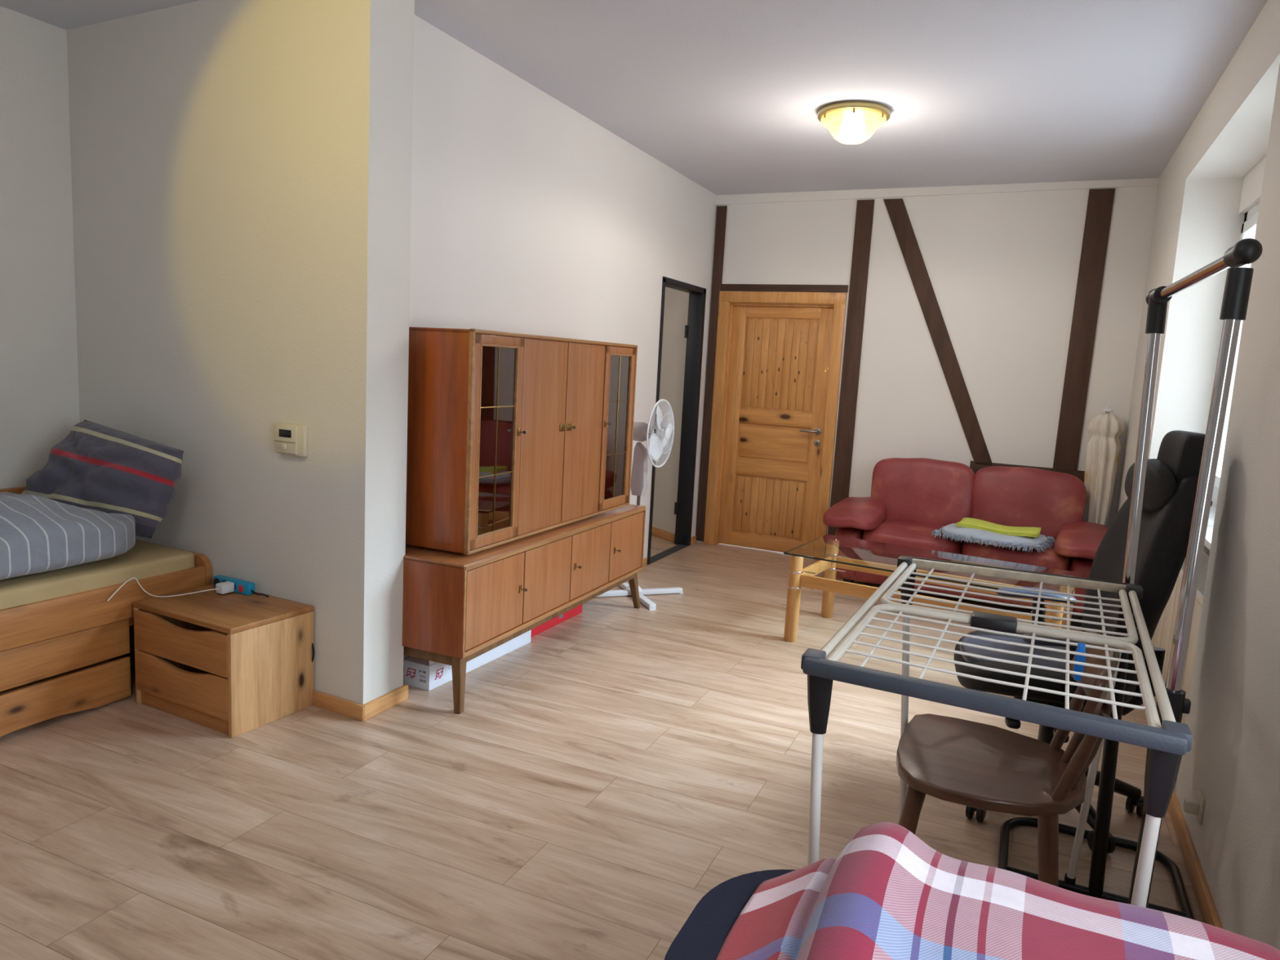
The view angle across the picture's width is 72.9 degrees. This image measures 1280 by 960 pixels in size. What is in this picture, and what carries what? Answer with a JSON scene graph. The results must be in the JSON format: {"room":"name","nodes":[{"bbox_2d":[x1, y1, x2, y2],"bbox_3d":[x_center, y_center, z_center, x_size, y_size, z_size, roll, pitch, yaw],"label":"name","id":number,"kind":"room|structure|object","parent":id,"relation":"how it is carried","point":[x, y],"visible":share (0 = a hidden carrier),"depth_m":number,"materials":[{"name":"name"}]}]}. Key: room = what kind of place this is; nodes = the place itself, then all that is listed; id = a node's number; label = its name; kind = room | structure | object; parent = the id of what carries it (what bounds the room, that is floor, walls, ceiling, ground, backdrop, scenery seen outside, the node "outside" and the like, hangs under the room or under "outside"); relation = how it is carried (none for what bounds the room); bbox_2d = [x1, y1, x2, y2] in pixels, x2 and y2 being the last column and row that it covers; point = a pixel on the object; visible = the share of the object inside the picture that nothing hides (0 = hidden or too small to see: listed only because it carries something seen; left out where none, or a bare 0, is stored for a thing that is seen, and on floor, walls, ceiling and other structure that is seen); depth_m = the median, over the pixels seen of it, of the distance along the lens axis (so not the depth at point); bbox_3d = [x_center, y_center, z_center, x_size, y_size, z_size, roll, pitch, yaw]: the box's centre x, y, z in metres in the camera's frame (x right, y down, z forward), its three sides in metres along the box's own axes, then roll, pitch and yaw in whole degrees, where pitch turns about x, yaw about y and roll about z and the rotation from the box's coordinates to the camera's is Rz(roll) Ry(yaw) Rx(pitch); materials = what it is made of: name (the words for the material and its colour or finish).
{"room":"studio apartment","nodes":[
{"label":"studio apartment","id":0,"kind":"room"},
{"bbox_2d":[0,5,79,488],"bbox_3d":[-3.750,-0.391,1.811,0.120,2.800,5.280,6,8,24],"label":"wall","id":1,"kind":"structure","parent":0,"point":[39,397],"depth_m":3.87,"materials":[{"name":"white paint"}]},
{"bbox_2d":[66,0,414,704],"bbox_3d":[-1.824,-0.555,3.789,1.943,2.800,0.240,7,9,27],"label":"wall","id":2,"kind":"structure","parent":0,"point":[241,170],"depth_m":3.48,"materials":[{"name":"white paint"}]},
{"bbox_2d":[274,422,307,456],"bbox_3d":[-1.389,-0.161,3.440,0.156,0.122,0.041,7,9,27],"label":"thermostat","id":3,"kind":"object","parent":2,"relation":"attached to","point":[290,438],"visible":1,"depth_m":3.42,"materials":[{"name":"plastic"}]},
{"bbox_2d":[312,689,364,720],"bbox_3d":[-1.219,0.902,3.478,0.306,0.062,0.016,7,9,27],"label":"baseboard","id":4,"kind":"structure","parent":2,"relation":"attached to","point":[321,700],"depth_m":3.46,"materials":[{"name":"brown wood"}]},
{"bbox_2d":[362,684,408,720],"bbox_3d":[-1.036,0.904,3.529,0.018,0.064,0.267,6,8,24],"label":"baseboard","id":5,"kind":"structure","parent":2,"relation":"attached to","point":[372,708],"depth_m":3.52,"materials":[{"name":"brown wood"}]},
{"bbox_2d":[403,14,715,666],"bbox_3d":[-0.305,-0.679,5.313,0.100,2.800,3.925,6,8,24],"label":"wall","id":6,"kind":"structure","parent":0,"point":[530,215],"depth_m":4.50,"materials":[{"name":"white paint"}]},
{"bbox_2d":[403,535,696,671],"bbox_3d":[-0.329,0.684,5.461,0.016,0.060,3.850,6,8,24],"label":"baseboard","id":7,"kind":"structure","parent":6,"relation":"attached to","point":[693,540],"depth_m":7.12,"materials":[{"name":"brown wood"}]},
{"bbox_2d":[649,544,688,564],"bbox_3d":[0.202,0.569,6.730,0.080,0.006,0.810,6,8,24],"label":"threshold","id":8,"kind":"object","parent":6,"relation":"attached to","point":[678,547],"depth_m":6.73,"materials":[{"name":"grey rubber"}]},
{"bbox_2d":[646,276,706,564],"bbox_3d":[0.231,-0.451,6.602,0.136,2.062,0.865,6,8,24],"label":"door frame","id":9,"kind":"structure","parent":6,"relation":"in","point":[683,506],"depth_m":6.90,"materials":[{"name":"black metal"}]},
{"bbox_2d":[0,534,1204,959],"bbox_3d":[-0.613,0.916,4.075,6.400,0.060,11.700,6,8,24],"label":"floor","id":10,"kind":"structure","parent":0,"point":[597,777],"depth_m":2.84,"materials":[{"name":"laminate"}]},
{"bbox_2d":[0,486,212,737],"bbox_3d":[-2.745,0.540,2.962,0.945,0.755,2.205,6,8,24],"label":"bed","id":11,"kind":"object","parent":10,"relation":"on","point":[54,652],"visible":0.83,"depth_m":3.26,"materials":[{"name":"brown wood"}]},
{"bbox_2d":[0,541,195,609],"bbox_3d":[-2.746,0.477,2.920,0.905,0.232,2.218,6,8,24],"label":"mattress","id":12,"kind":"object","parent":11,"relation":"on","point":[144,560],"visible":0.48,"depth_m":3.33,"materials":[{"name":"beige fabric"}]},
{"bbox_2d":[0,492,135,580],"bbox_3d":[-2.688,0.216,2.964,0.906,0.270,1.624,6,8,23],"label":"duvet","id":13,"kind":"object","parent":12,"relation":"on","point":[38,533],"visible":0.97,"depth_m":3.19,"materials":[{"name":"fabric"}]},
{"bbox_2d":[21,419,183,537],"bbox_3d":[-2.313,-0.011,3.726,0.895,0.451,0.334,6,8,24],"label":"pillow","id":14,"kind":"object","parent":12,"relation":"on","point":[98,467],"visible":0.89,"depth_m":3.57,"materials":[{"name":"fabric"}]},
{"bbox_2d":[133,574,314,737],"bbox_3d":[-1.662,0.675,3.470,0.575,0.468,0.385,7,9,27],"label":"nightstand","id":15,"kind":"object","parent":10,"relation":"on","point":[233,664],"depth_m":3.34,"materials":[{"name":"brown wood"}]},
{"bbox_2d":[106,577,234,601],"bbox_3d":[-1.878,0.431,3.478,0.452,0.090,0.087,-2,9,-35],"label":"charger","id":16,"kind":"object","parent":15,"relation":"on","point":[222,588],"visible":1,"depth_m":3.55,"materials":[{"name":"white plastic"}]},
{"bbox_2d":[213,577,219,586],"bbox_3d":[-1.782,0.432,3.649,0.038,0.038,0.003,7,9,27],"label":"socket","id":17,"kind":"object","parent":15,"relation":"attached to","point":[216,580],"depth_m":3.65,"materials":[{"name":"plastic"}]},
{"bbox_2d":[238,585,243,592],"bbox_3d":[-1.648,0.449,3.579,0.022,0.028,0.006,7,9,27],"label":"switch","id":18,"kind":"object","parent":15,"relation":"attached to","point":[240,587],"depth_m":3.58,"materials":[{"name":"red plastic"}]},
{"bbox_2d":[311,643,314,662],"bbox_3d":[-1.337,0.689,3.508,0.051,0.142,0.008,7,9,27],"label":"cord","id":19,"kind":"object","parent":15,"relation":"attached to","point":[313,646],"visible":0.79,"depth_m":3.50,"materials":[{"name":"plastic"}]},
{"bbox_2d":[403,629,531,690],"bbox_3d":[-0.797,0.795,4.126,0.145,0.146,0.802,7,8,25],"label":"carton","id":20,"kind":"object","parent":10,"relation":"on","point":[428,675],"visible":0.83,"depth_m":3.81,"materials":[{"name":"white cardboard"}]},
{"bbox_2d":[402,326,645,714],"bbox_3d":[-0.499,0.073,4.332,0.469,1.552,1.846,6,8,23],"label":"display cabinet","id":21,"kind":"object","parent":10,"relation":"on","point":[520,515],"visible":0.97,"depth_m":3.86,"materials":[{"name":"brown wood"}]},
{"bbox_2d":[479,465,511,473],"bbox_3d":[-0.778,-0.044,3.759,0.296,0.006,0.372,6,8,23],"label":"glass shelf","id":22,"kind":"object","parent":21,"relation":"attached to","point":[482,468],"depth_m":3.87,"materials":[{"name":"clear glass"}]},
{"bbox_2d":[480,402,511,406],"bbox_3d":[-0.763,-0.326,3.721,0.296,0.006,0.372,6,8,23],"label":"glass shelf","id":23,"kind":"object","parent":21,"relation":"attached to","point":[482,404],"depth_m":3.84,"materials":[{"name":"clear glass"}]},
{"bbox_2d":[606,448,622,453],"bbox_3d":[-0.299,-0.165,4.853,0.296,0.006,0.375,6,8,23],"label":"glass shelf","id":24,"kind":"object","parent":21,"relation":"attached to","point":[608,450],"depth_m":4.97,"materials":[{"name":"clear glass"}]},
{"bbox_2d":[530,604,582,637],"bbox_3d":[-0.518,0.745,4.785,0.131,0.100,0.600,6,8,24],"label":"carton","id":25,"kind":"object","parent":10,"relation":"on","point":[578,610],"visible":0.18,"depth_m":4.77,"materials":[{"name":"red cardboard"}]},
{"bbox_2d":[595,399,683,610],"bbox_3d":[-0.008,0.112,5.390,0.502,1.245,0.502,6,8,24],"label":"fan","id":26,"kind":"object","parent":10,"relation":"on","point":[642,432],"visible":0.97,"depth_m":5.32,"materials":[{"name":"white plastic"}]},
{"bbox_2d":[664,869,796,959],"bbox_3d":[0.383,1.037,0.895,0.950,0.650,0.930,6,8,24],"label":"armchair","id":27,"kind":"object","parent":10,"relation":"on","point":[702,936],"visible":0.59,"depth_m":1.27,"materials":[{"name":"blue fabric"}]},
{"bbox_2d":[715,822,1279,959],"bbox_3d":[0.458,0.810,1.008,0.825,0.398,0.861,6,8,24],"label":"blanket","id":28,"kind":"object","parent":27,"relation":"on","point":[887,895],"visible":1,"depth_m":1.22,"materials":[{"name":"fabric"}]},
{"bbox_2d":[783,533,1081,642],"bbox_3d":[1.527,0.678,4.619,1.383,0.490,0.693,8,9,31],"label":"coffee table","id":29,"kind":"object","parent":10,"relation":"on","point":[799,578],"visible":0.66,"depth_m":4.68,"materials":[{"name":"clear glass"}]},
{"bbox_2d":[822,457,1108,626],"bbox_3d":[2.185,0.349,5.797,1.787,0.896,0.908,7,8,25],"label":"leather sofa","id":30,"kind":"object","parent":10,"relation":"on","point":[910,499],"visible":0.73,"depth_m":5.78,"materials":[{"name":"red leather"}]},
{"bbox_2d":[862,520,964,561],"bbox_3d":[1.872,0.403,5.896,0.637,0.184,0.664,7,8,25],"label":"seat cushion","id":31,"kind":"object","parent":30,"relation":"on","point":[916,534],"depth_m":5.68,"materials":[{"name":"leather"}]},
{"bbox_2d":[871,457,974,526],"bbox_3d":[2.003,0.108,6.147,0.709,0.532,0.274,7,8,25],"label":"cushion","id":32,"kind":"object","parent":30,"relation":"on","point":[919,491],"depth_m":6.04,"materials":[{"name":"leather"}]},
{"bbox_2d":[930,523,1055,552],"bbox_3d":[2.247,0.347,5.514,0.690,0.089,0.547,8,9,35],"label":"blanket","id":33,"kind":"object","parent":30,"relation":"on","point":[1041,542],"visible":0.77,"depth_m":5.34,"materials":[{"name":"grey fabric"}]},
{"bbox_2d":[955,517,1041,537],"bbox_3d":[2.271,0.304,5.481,0.482,0.040,0.290,8,9,32],"label":"folded cloth","id":34,"kind":"object","parent":33,"relation":"on","point":[970,522],"visible":1,"depth_m":5.45,"materials":[{"name":"yellow fabric"}]},
{"bbox_2d":[960,540,1070,570],"bbox_3d":[2.437,0.469,5.625,0.637,0.184,0.664,7,8,25],"label":"seat cushion","id":35,"kind":"object","parent":30,"relation":"on","point":[1052,557],"depth_m":5.33,"materials":[{"name":"leather"}]},
{"bbox_2d":[971,466,1086,540],"bbox_3d":[2.611,0.180,5.856,0.709,0.533,0.275,7,8,25],"label":"cushion","id":36,"kind":"object","parent":30,"relation":"on","point":[1011,496],"depth_m":5.76,"materials":[{"name":"leather"}]},
{"bbox_2d":[800,555,1192,907],"bbox_3d":[0.798,0.762,2.025,0.654,0.937,1.214,6,8,24],"label":"drying rack","id":37,"kind":"object","parent":10,"relation":"on","point":[1166,744],"visible":0.98,"depth_m":1.65,"materials":[{"name":"grey metal"}]},
{"bbox_2d":[1073,642,1085,680],"bbox_3d":[0.898,0.371,1.771,0.020,0.080,0.020,6,8,24],"label":"peg","id":38,"kind":"object","parent":37,"relation":"attached to","point":[1081,647],"visible":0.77,"depth_m":1.76,"materials":[{"name":"blue plastic"}]},
{"bbox_2d":[895,630,1119,887],"bbox_3d":[0.951,0.799,2.320,0.504,0.807,0.503,6,8,24],"label":"wooden chair","id":39,"kind":"object","parent":10,"relation":"on","point":[970,763],"visible":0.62,"depth_m":2.23,"materials":[{"name":"brown wood"}]},
{"bbox_2d":[953,430,1212,853],"bbox_3d":[1.463,0.477,2.943,0.706,1.325,0.713,5,8,15],"label":"office chair","id":40,"kind":"object","parent":10,"relation":"on","point":[1171,478],"visible":0.57,"depth_m":2.78,"materials":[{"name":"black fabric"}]},
{"bbox_2d":[1124,458,1177,513],"bbox_3d":[1.686,0.017,2.865,0.117,0.181,0.402,5,8,15],"label":"cushion","id":41,"kind":"object","parent":40,"relation":"on","point":[1161,478],"depth_m":2.73,"materials":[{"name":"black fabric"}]},
{"bbox_2d":[1083,406,1124,525],"bbox_3d":[3.039,0.179,5.775,0.170,1.330,0.198,-3,10,-40],"label":"parasol","id":42,"kind":"object","parent":10,"relation":"on","point":[1104,448],"visible":0.84,"depth_m":5.69,"materials":[{"name":"beige fabric"}]},
{"bbox_2d":[997,238,1262,919],"bbox_3d":[1.234,0.356,2.134,0.504,1.755,1.277,6,8,24],"label":"clothes rack","id":43,"kind":"object","parent":10,"relation":"on","point":[1246,251],"visible":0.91,"depth_m":1.96,"materials":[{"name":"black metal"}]},
{"bbox_2d":[1151,551,1208,724],"bbox_3d":[2.401,0.731,3.781,0.175,0.700,1.770,6,8,24],"label":"radiator","id":44,"kind":"object","parent":10,"relation":"on","point":[1162,637],"visible":0.08,"depth_m":3.73,"materials":[{"name":"white metal"}]},
{"bbox_2d":[1178,551,1208,605],"bbox_3d":[2.419,0.404,3.737,0.175,0.040,1.770,6,8,24],"label":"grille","id":45,"kind":"object","parent":44,"relation":"attached to","point":[1202,580],"depth_m":3.62,"materials":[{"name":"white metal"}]},
{"bbox_2d":[0,0,1267,195],"bbox_3d":[-0.459,-1.774,2.495,5.400,0.100,9.500,6,8,24],"label":"ceiling","id":46,"kind":"structure","parent":0,"point":[728,95],"depth_m":3.91,"materials":[{"name":"white paint"}]},
{"bbox_2d":[817,101,890,144],"bbox_3d":[1.101,-1.827,4.486,0.370,0.161,0.370,6,8,24],"label":"ceiling lamp","id":47,"kind":"object","parent":46,"relation":"attached to","point":[849,122],"visible":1,"depth_m":4.38,"materials":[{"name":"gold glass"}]},
{"bbox_2d":[652,286,688,533],"bbox_3d":[-0.020,-0.798,7.630,0.051,2.450,1.500,-2,9,-33],"label":"wall","id":48,"kind":"structure","parent":0,"point":[676,301],"depth_m":7.16,"materials":[{"name":"white paint"}]},
{"bbox_2d":[651,526,675,542],"bbox_3d":[-0.114,0.379,7.779,0.015,0.070,1.480,-2,9,-33],"label":"baseboard","id":49,"kind":"structure","parent":48,"relation":"attached to","point":[658,532],"depth_m":7.29,"materials":[{"name":"brown wood"}]},
{"bbox_2d":[696,186,1157,555],"bbox_3d":[1.982,-0.708,6.429,3.440,2.800,0.140,7,8,25],"label":"wall","id":50,"kind":"structure","parent":0,"point":[1002,268],"depth_m":6.12,"materials":[{"name":"white paint"}]},
{"bbox_2d":[695,205,727,541],"bbox_3d":[0.574,-0.829,7.020,0.090,2.695,0.016,7,8,25],"label":"trim","id":51,"kind":"structure","parent":50,"relation":"attached to","point":[721,217],"depth_m":7.00,"materials":[{"name":"brown wood"}]},
{"bbox_2d":[703,291,846,560],"bbox_3d":[1.066,-0.442,6.889,1.012,2.056,0.154,7,8,25],"label":"door","id":52,"kind":"structure","parent":50,"relation":"in","point":[778,358],"depth_m":6.89,"materials":[{"name":"brown wood"}]},
{"bbox_2d":[721,284,848,292],"bbox_3d":[1.103,-1.482,6.690,1.005,0.052,0.016,7,8,25],"label":"trim","id":53,"kind":"structure","parent":50,"relation":"attached to","point":[748,287],"depth_m":6.67,"materials":[{"name":"brown wood"}]},
{"bbox_2d":[827,199,874,535],"bbox_3d":[1.578,-0.706,6.540,0.140,2.725,0.016,7,8,25],"label":"wooden beam","id":54,"kind":"structure","parent":50,"relation":"attached to","point":[864,208],"depth_m":6.50,"materials":[{"name":"brown wood"}]},
{"bbox_2d":[715,177,1159,204],"bbox_3d":[1.974,-2.053,6.199,3.060,0.074,0.022,7,8,25],"label":"trim","id":55,"kind":"structure","parent":50,"relation":"attached to","point":[726,199],"depth_m":6.17,"materials":[{"name":"white paint"}]},
{"bbox_2d":[883,198,991,465],"bbox_3d":[2.139,-1.069,6.225,0.930,1.865,0.016,7,8,25],"label":"wooden beam","id":56,"kind":"structure","parent":50,"relation":"attached to","point":[896,209],"depth_m":6.22,"materials":[{"name":"brown wood"}]},
{"bbox_2d":[969,460,1084,483],"bbox_3d":[2.769,-0.009,6.031,0.900,0.165,0.016,7,8,25],"label":"trim","id":57,"kind":"structure","parent":50,"relation":"attached to","point":[1080,474],"depth_m":6.07,"materials":[{"name":"brown wood"}]},
{"bbox_2d":[1053,188,1115,473],"bbox_3d":[2.976,-0.981,5.824,0.175,1.885,0.016,7,8,25],"label":"wooden beam","id":58,"kind":"structure","parent":50,"relation":"attached to","point":[1100,201],"depth_m":5.81,"materials":[{"name":"brown wood"}]},
{"bbox_2d":[1115,0,1279,950],"bbox_3d":[1.599,-0.081,1.611,0.400,2.800,9.250,6,8,24],"label":"wall","id":59,"kind":"structure","parent":0,"point":[1233,721],"depth_m":2.68,"materials":[{"name":"white paint"}]},
{"bbox_2d":[1182,789,1205,825],"bbox_3d":[1.693,0.996,2.653,0.045,0.080,0.080,6,8,24],"label":"wall outlet","id":60,"kind":"object","parent":59,"relation":"attached to","point":[1193,806],"visible":1,"depth_m":2.64,"materials":[{"name":"plastic"}]},
{"bbox_2d":[1168,792,1222,928],"bbox_3d":[1.604,1.186,2.466,0.018,0.065,7.550,6,8,24],"label":"baseboard","id":61,"kind":"structure","parent":59,"relation":"attached to","point":[1205,901],"depth_m":2.60,"materials":[{"name":"brown wood"}]},
{"bbox_2d":[1204,155,1266,550],"bbox_3d":[2.547,-0.593,3.569,0.330,1.648,1.860,6,8,24],"label":"window","id":62,"kind":"structure","parent":59,"relation":"in","point":[1253,180],"depth_m":4.18,"materials":[{"name":"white glass"}]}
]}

